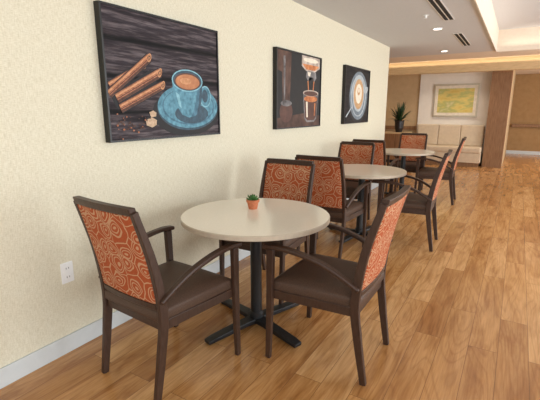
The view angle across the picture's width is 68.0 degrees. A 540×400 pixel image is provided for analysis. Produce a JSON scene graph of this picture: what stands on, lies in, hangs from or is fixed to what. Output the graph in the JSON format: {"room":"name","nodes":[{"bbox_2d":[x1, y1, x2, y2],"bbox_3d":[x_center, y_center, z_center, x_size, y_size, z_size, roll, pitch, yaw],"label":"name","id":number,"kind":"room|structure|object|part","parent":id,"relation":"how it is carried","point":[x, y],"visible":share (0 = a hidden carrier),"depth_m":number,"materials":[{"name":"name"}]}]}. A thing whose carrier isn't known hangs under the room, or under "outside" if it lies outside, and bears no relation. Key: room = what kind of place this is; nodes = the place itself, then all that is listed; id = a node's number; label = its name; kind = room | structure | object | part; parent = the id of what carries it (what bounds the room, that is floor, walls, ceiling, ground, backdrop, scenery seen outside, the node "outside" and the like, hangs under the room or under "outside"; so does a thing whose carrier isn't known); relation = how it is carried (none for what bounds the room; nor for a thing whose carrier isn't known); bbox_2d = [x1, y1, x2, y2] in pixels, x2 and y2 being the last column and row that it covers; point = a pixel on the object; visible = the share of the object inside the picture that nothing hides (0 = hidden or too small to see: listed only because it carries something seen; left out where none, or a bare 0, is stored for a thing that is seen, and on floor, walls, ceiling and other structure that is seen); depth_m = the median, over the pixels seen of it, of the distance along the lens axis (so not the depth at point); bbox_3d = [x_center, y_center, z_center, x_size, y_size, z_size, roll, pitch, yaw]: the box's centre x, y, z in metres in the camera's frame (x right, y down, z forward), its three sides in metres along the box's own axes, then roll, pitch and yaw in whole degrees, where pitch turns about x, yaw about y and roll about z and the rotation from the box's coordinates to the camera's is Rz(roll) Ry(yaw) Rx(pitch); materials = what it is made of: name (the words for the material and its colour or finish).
{"room":"eatery","nodes":[
{"label":"eatery","id":0,"kind":"room"},
{"bbox_2d":[0,0,389,367],"bbox_3d":[-0.754,-0.502,2.910,0.200,2.440,10.650,8,15,31],"label":"wall","id":1,"kind":"structure","parent":0,"point":[54,149],"depth_m":2.38,"materials":[{"name":"beige paint"}]},
{"bbox_2d":[60,261,73,283],"bbox_3d":[-1.143,0.409,2.257,0.010,0.120,0.072,8,15,31],"label":"wall outlet","id":2,"kind":"object","parent":1,"relation":"attached to","point":[67,274],"visible":1,"depth_m":2.25,"materials":[{"name":"white plastic"}]},
{"bbox_2d":[93,0,219,142],"bbox_3d":[-0.687,-0.814,2.711,0.046,0.775,1.035,8,15,31],"label":"picture","id":3,"kind":"object","parent":1,"relation":"attached to","point":[159,75],"visible":1,"depth_m":2.58},
{"bbox_2d":[0,183,378,388],"bbox_3d":[-0.663,0.649,3.113,0.012,0.105,10.650,8,15,31],"label":"baseboard","id":4,"kind":"structure","parent":1,"relation":"attached to","point":[10,373],"depth_m":2.27,"materials":[{"name":"grey plastic"}]},
{"bbox_2d":[273,47,321,129],"bbox_3d":[0.316,-1.175,4.314,0.045,0.775,1.035,8,15,31],"label":"picture","id":5,"kind":"object","parent":1,"relation":"attached to","point":[297,76],"visible":1,"depth_m":4.22,"materials":[{"name":"paper"}]},
{"bbox_2d":[341,65,370,123],"bbox_3d":[1.259,-1.514,5.821,0.045,0.775,1.035,8,15,31],"label":"picture","id":6,"kind":"object","parent":1,"relation":"attached to","point":[355,80],"visible":1,"depth_m":5.73},
{"bbox_2d":[0,153,539,399],"bbox_3d":[2.579,0.212,5.520,8.200,0.100,18.200,8,15,31],"label":"floor","id":7,"kind":"structure","parent":0,"point":[463,315],"depth_m":2.51,"materials":[{"name":"wood"}]},
{"bbox_2d":[73,196,241,399],"bbox_3d":[-0.571,0.432,2.104,0.581,0.977,0.646,9,15,34],"label":"dining chair","id":8,"kind":"object","parent":7,"relation":"on","point":[168,294],"visible":1,"depth_m":1.90,"materials":[{"name":"brown wood"}]},
{"bbox_3d":[-0.711,0.247,1.861,0.409,0.436,0.134,9,15,34],"label":"panel","id":9,"kind":"part","parent":8,"relation":"part of","materials":[{"name":"fabric"}]},
{"bbox_2d":[105,260,230,321],"bbox_3d":[-0.544,0.457,2.149,0.495,0.088,0.490,9,15,34],"label":"seat cushion","id":10,"kind":"object","parent":8,"relation":"on","point":[203,288],"depth_m":2.02,"materials":[{"name":"brown leather"}]},
{"bbox_2d":[180,198,329,347],"bbox_3d":[-0.089,0.447,2.558,0.913,0.743,0.913,-11,17,-40],"label":"round dining table","id":11,"kind":"object","parent":7,"relation":"on","point":[273,219],"visible":0.88,"depth_m":2.43,"materials":[{"name":"laminate"}]},
{"bbox_2d":[246,194,259,209],"bbox_3d":[-0.111,0.009,2.594,0.088,0.096,0.090,4,13,18],"label":"potted succulent","id":12,"kind":"object","parent":11,"relation":"on","point":[252,200],"visible":1,"depth_m":2.57,"materials":[{"name":"ceramic"}]},
{"bbox_2d":[246,199,259,209],"bbox_3d":[-0.111,0.026,2.597,0.088,0.062,0.088,8,15,31],"label":"pot","id":13,"kind":"object","parent":12,"relation":"attached to","point":[252,203],"depth_m":2.57,"materials":[{"name":"ceramic"}]},
{"bbox_2d":[219,158,315,303],"bbox_3d":[0.009,0.205,3.111,0.581,0.977,0.646,8,15,31],"label":"dining chair","id":14,"kind":"object","parent":7,"relation":"on","point":[289,179],"visible":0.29,"depth_m":3.20,"materials":[{"name":"orange fabric"}]},
{"bbox_2d":[224,237,300,251],"bbox_3d":[-0.015,0.247,3.080,0.495,0.088,0.490,8,15,31],"label":"seat cushion","id":15,"kind":"object","parent":14,"relation":"on","point":[291,243],"depth_m":2.90,"materials":[{"name":"brown leather"}]},
{"bbox_3d":[0.135,-0.069,3.261,0.409,0.436,0.134,8,15,31],"label":"panel","id":16,"kind":"part","parent":14,"relation":"part of","materials":[{"name":"fabric"}]},
{"bbox_2d":[295,155,369,258],"bbox_3d":[0.576,0.034,3.867,0.581,0.977,0.646,8,15,31],"label":"dining chair","id":17,"kind":"object","parent":7,"relation":"on","point":[329,184],"visible":0.66,"depth_m":3.60,"materials":[{"name":"orange fabric"}]},
{"bbox_3d":[0.450,-0.148,3.614,0.409,0.436,0.134,8,15,31],"label":"panel","id":18,"kind":"part","parent":17,"relation":"part of","materials":[{"name":"fabric"}]},
{"bbox_2d":[326,200,363,218],"bbox_3d":[0.600,0.059,3.913,0.495,0.088,0.490,8,15,31],"label":"seat cushion","id":19,"kind":"object","parent":17,"relation":"on","point":[355,208],"depth_m":3.67,"materials":[{"name":"brown leather"}]},
{"bbox_2d":[262,185,410,385],"bbox_3d":[0.383,0.402,2.235,0.646,0.977,0.581,8,15,31],"label":"dining chair","id":20,"kind":"object","parent":7,"relation":"on","point":[323,282],"visible":0.94,"depth_m":2.08,"materials":[{"name":"brown wood"}]},
{"bbox_2d":[274,253,383,306],"bbox_3d":[0.343,0.430,2.266,0.490,0.088,0.495,8,15,31],"label":"seat cushion","id":21,"kind":"object","parent":20,"relation":"on","point":[305,281],"depth_m":2.12,"materials":[{"name":"brown leather"}]},
{"bbox_3d":[0.589,0.202,2.061,0.134,0.436,0.409,8,15,31],"label":"panel","id":22,"kind":"part","parent":20,"relation":"part of","materials":[{"name":"fabric"}]},
{"bbox_2d":[338,141,374,219],"bbox_3d":[0.956,-0.204,4.924,0.581,0.977,0.646,8,15,31],"label":"dining chair","id":23,"kind":"object","parent":7,"relation":"on","point":[351,152],"visible":0.37,"depth_m":5.03,"materials":[{"name":"orange fabric"}]},
{"bbox_3d":[1.082,-0.477,5.074,0.409,0.436,0.134,8,15,31],"label":"panel","id":24,"kind":"part","parent":23,"relation":"part of","materials":[{"name":"fabric"}]},
{"bbox_2d":[345,181,368,195],"bbox_3d":[0.932,-0.162,4.893,0.495,0.088,0.490,8,15,31],"label":"seat cushion","id":25,"kind":"object","parent":23,"relation":"on","point":[351,186],"depth_m":4.70,"materials":[{"name":"brown leather"}]},
{"bbox_2d":[329,164,406,242],"bbox_3d":[0.995,0.034,4.393,0.913,0.743,0.913,11,17,40],"label":"round dining table","id":26,"kind":"object","parent":7,"relation":"on","point":[361,172],"visible":0.65,"depth_m":4.30,"materials":[{"name":"laminate"}]},
{"bbox_2d":[353,139,399,198],"bbox_3d":[1.493,-0.402,5.801,0.581,0.977,0.646,8,15,31],"label":"dining chair","id":27,"kind":"object","parent":7,"relation":"on","point":[380,148],"visible":0.3,"depth_m":5.47,"materials":[{"name":"brown wood"}]},
{"bbox_3d":[1.367,-0.584,5.548,0.409,0.436,0.134,8,15,31],"label":"panel","id":28,"kind":"part","parent":27,"relation":"part of","materials":[{"name":"fabric"}]},
{"bbox_2d":[384,131,411,162],"bbox_3d":[3.374,-1.408,10.662,0.640,0.800,0.440,8,15,31],"label":"base cabinet","id":29,"kind":"object","parent":7,"relation":"on","point":[391,138],"visible":0.44,"depth_m":10.50,"materials":[{"name":"brown wood"}]},
{"bbox_2d":[390,102,410,131],"bbox_3d":[3.381,-2.168,10.427,0.674,0.786,0.679,8,15,31],"label":"potted palm","id":30,"kind":"object","parent":29,"relation":"on","point":[399,123],"visible":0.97,"depth_m":10.38,"materials":[{"name":"green plant"}]},
{"bbox_2d":[385,133,427,193],"bbox_3d":[2.360,-0.634,6.831,0.581,0.977,0.646,8,15,31],"label":"dining chair","id":31,"kind":"object","parent":7,"relation":"on","point":[407,140],"visible":0.44,"depth_m":6.92,"materials":[{"name":"brown wood"}]},
{"bbox_2d":[392,161,419,169],"bbox_3d":[2.336,-0.591,6.800,0.495,0.088,0.490,8,15,31],"label":"seat cushion","id":32,"kind":"object","parent":31,"relation":"on","point":[409,165],"depth_m":6.61,"materials":[{"name":"brown leather"}]},
{"bbox_3d":[2.486,-0.907,6.981,0.409,0.436,0.134,8,15,31],"label":"panel","id":33,"kind":"part","parent":31,"relation":"part of","materials":[{"name":"fabric"}]},
{"bbox_2d":[384,148,434,193],"bbox_3d":[2.097,-0.406,6.343,0.913,0.743,0.913,-10,16,-37],"label":"round dining table","id":34,"kind":"object","parent":7,"relation":"on","point":[403,152],"visible":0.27,"depth_m":6.17,"materials":[{"name":"laminate"}]},
{"bbox_2d":[377,149,452,251],"bbox_3d":[1.490,-0.031,4.155,0.646,0.977,0.581,7,14,28],"label":"dining chair","id":35,"kind":"object","parent":7,"relation":"on","point":[420,203],"visible":0.85,"depth_m":3.95,"materials":[{"name":"brown wood"}]},
{"bbox_2d":[382,192,435,209],"bbox_3d":[1.449,-0.002,4.184,0.490,0.088,0.495,7,14,28],"label":"seat cushion","id":36,"kind":"object","parent":35,"relation":"on","point":[413,201],"depth_m":3.97,"materials":[{"name":"brown leather"}]},
{"bbox_3d":[1.703,-0.233,3.992,0.134,0.436,0.409,7,14,28],"label":"panel","id":37,"kind":"part","parent":35,"relation":"part of","materials":[{"name":"fabric"}]},
{"bbox_2d":[414,137,466,204],"bbox_3d":[2.583,-0.466,6.088,0.646,0.977,0.581,7,14,28],"label":"dining chair","id":38,"kind":"object","parent":7,"relation":"on","point":[424,172],"visible":0.88,"depth_m":5.94,"materials":[{"name":"brown wood"}]},
{"bbox_2d":[418,167,454,176],"bbox_3d":[2.541,-0.438,6.117,0.490,0.088,0.495,7,14,28],"label":"seat cushion","id":39,"kind":"object","parent":38,"relation":"on","point":[424,171],"depth_m":5.96,"materials":[{"name":"brown leather"}]},
{"bbox_3d":[2.795,-0.669,5.924,0.134,0.436,0.409,7,14,28],"label":"panel","id":40,"kind":"part","parent":38,"relation":"part of","materials":[{"name":"fabric"}]},
{"bbox_2d":[417,124,484,166],"bbox_3d":[4.530,-1.411,10.220,1.580,1.000,0.590,8,15,31],"label":"bench","id":41,"kind":"object","parent":7,"relation":"on","point":[447,136],"visible":0.71,"depth_m":10.10,"materials":[{"name":"beige leather"}]},
{"bbox_2d":[417,124,438,144],"bbox_3d":[4.192,-1.748,10.620,0.521,0.520,0.150,8,15,31],"label":"cushion","id":42,"kind":"object","parent":41,"relation":"on","point":[432,130],"depth_m":10.51,"materials":[{"name":"beige leather"}]},
{"bbox_2d":[438,124,461,144],"bbox_3d":[4.642,-1.687,10.352,0.521,0.520,0.150,8,15,31],"label":"cushion","id":43,"kind":"object","parent":41,"relation":"on","point":[448,134],"depth_m":10.28,"materials":[{"name":"beige leather"}]},
{"bbox_2d":[426,144,481,153],"bbox_3d":[4.506,-1.315,10.203,1.580,0.140,0.500,8,15,31],"label":"seat cushion","id":44,"kind":"object","parent":41,"relation":"on","point":[440,148],"depth_m":9.98,"materials":[{"name":"beige leather"}]},
{"bbox_2d":[459,125,484,145],"bbox_3d":[5.092,-1.627,10.084,0.521,0.520,0.150,8,15,31],"label":"cushion","id":45,"kind":"object","parent":41,"relation":"on","point":[474,134],"depth_m":10.02,"materials":[{"name":"beige leather"}]},
{"bbox_2d":[481,70,513,167],"bbox_3d":[5.503,-2.026,9.671,0.420,2.440,0.400,8,15,31],"label":"pier","id":46,"kind":"object","parent":7,"relation":"on","point":[501,82],"visible":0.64,"depth_m":9.52,"materials":[{"name":"brown wood"}]},
{"bbox_2d":[292,0,494,57],"bbox_3d":[-0.730,-2.149,3.395,4.170,0.560,12.100,8,15,31],"label":"ceiling","id":47,"kind":"structure","parent":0,"point":[400,25],"depth_m":5.08,"materials":[{"name":"beige paint"}]},
{"bbox_2d":[427,0,454,20],"bbox_3d":[1.845,-2.067,4.325,0.120,0.006,1.300,8,15,31],"label":"ceiling vent","id":48,"kind":"object","parent":47,"relation":"in","point":[438,5],"visible":1,"depth_m":4.35,"materials":[{"name":"white plastic"}]},
{"bbox_2d":[454,33,470,45],"bbox_3d":[3.018,-2.502,6.255,0.120,0.006,1.300,8,15,31],"label":"ceiling vent","id":49,"kind":"object","parent":47,"relation":"in","point":[460,36],"visible":1,"depth_m":6.17,"materials":[{"name":"white plastic"}]},
{"bbox_2d":[474,0,498,51],"bbox_3d":[1.055,-1.802,2.357,0.012,0.380,12.100,8,15,31],"label":"trim","id":50,"kind":"structure","parent":47,"relation":"attached to","point":[485,7],"depth_m":5.46,"materials":[{"name":"beige paint"}]},
{"bbox_2d":[394,120,404,131],"bbox_3d":[3.382,-1.931,10.479,0.260,0.300,0.260,8,15,31],"label":"planter","id":51,"kind":"object","parent":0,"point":[399,125],"depth_m":10.39,"materials":[{"name":"black ceramic"}]},
{"bbox_2d":[385,72,513,164],"bbox_3d":[3.944,-2.312,10.942,4.440,2.440,0.200,8,15,31],"label":"wall","id":52,"kind":"structure","parent":0,"point":[401,89],"depth_m":10.90,"materials":[{"name":"beige paint"}]},
{"bbox_2d":[385,125,416,129],"bbox_3d":[3.118,-2.070,11.370,2.050,0.100,0.040,8,15,31],"label":"trim","id":53,"kind":"structure","parent":52,"relation":"attached to","point":[386,126],"depth_m":10.98,"materials":[{"name":"brown wood"}]},
{"bbox_2d":[417,71,492,152],"bbox_3d":[4.700,-2.324,10.311,1.670,2.140,0.060,8,15,31],"label":"wall","id":54,"kind":"structure","parent":0,"point":[428,81],"depth_m":10.21,"materials":[{"name":"white paint"}]},
{"bbox_2d":[432,83,480,116],"bbox_3d":[4.721,-2.532,10.190,1.060,0.820,0.040,8,15,31],"label":"framed abstract painting","id":55,"kind":"object","parent":54,"relation":"attached to","point":[449,100],"visible":1,"depth_m":10.18,"materials":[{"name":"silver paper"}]},
{"bbox_2d":[437,88,474,112],"bbox_3d":[4.720,-2.532,10.189,0.840,0.600,0.004,8,15,31],"label":"print","id":56,"kind":"object","parent":55,"relation":"attached to","point":[449,100],"depth_m":10.18},
{"bbox_2d":[389,49,539,73],"bbox_3d":[5.783,-3.645,10.032,8.200,0.560,6.300,8,15,31],"label":"ceiling","id":57,"kind":"structure","parent":0,"point":[488,54],"depth_m":8.22,"materials":[{"name":"beige paint"}]},
{"bbox_2d":[388,55,539,75],"bbox_3d":[4.853,-2.867,8.447,8.000,0.260,0.200,8,15,31],"label":"wood beam","id":58,"kind":"structure","parent":57,"relation":"attached to","point":[532,62],"depth_m":8.67,"materials":[{"name":"brown wood"}]},
{"bbox_2d":[502,70,515,162],"bbox_3d":[6.665,-2.398,11.322,0.200,2.440,3.300,8,15,31],"label":"wall","id":59,"kind":"structure","parent":0,"point":[514,74],"depth_m":11.06,"materials":[{"name":"beige paint"}]},
{"bbox_2d":[491,0,539,29],"bbox_3d":[2.769,-1.855,1.272,4.030,0.200,12.100,8,15,31],"label":"ceiling tray","id":60,"kind":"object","parent":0,"point":[510,14],"depth_m":6.09,"materials":[{"name":"white paint"}]},
{"bbox_2d":[497,26,539,51],"bbox_3d":[5.924,-2.706,6.365,4.018,0.380,0.012,8,15,31],"label":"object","id":61,"kind":"object","parent":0,"point":[528,38],"depth_m":7.21,"materials":[{"name":"white paint"}]},
{"bbox_2d":[506,73,539,151],"bbox_3d":[7.372,-2.754,12.901,8.200,2.440,0.200,8,15,31],"label":"wall","id":62,"kind":"structure","parent":0,"point":[525,109],"depth_m":12.43,"materials":[{"name":"gold paint"}]},
{"bbox_2d":[506,150,539,154],"bbox_3d":[9.212,-1.341,11.941,3.760,0.105,0.012,8,15,31],"label":"baseboard","id":63,"kind":"structure","parent":62,"relation":"attached to","point":[507,151],"depth_m":12.65,"materials":[{"name":"white paint"}]},
{"bbox_2d":[511,124,539,127],"bbox_3d":[9.124,-2.155,11.748,3.500,0.100,0.060,8,15,31],"label":"handrail","id":64,"kind":"object","parent":62,"relation":"attached to","point":[513,125],"visible":1,"depth_m":12.41,"materials":[{"name":"brown wood"}]}
]}

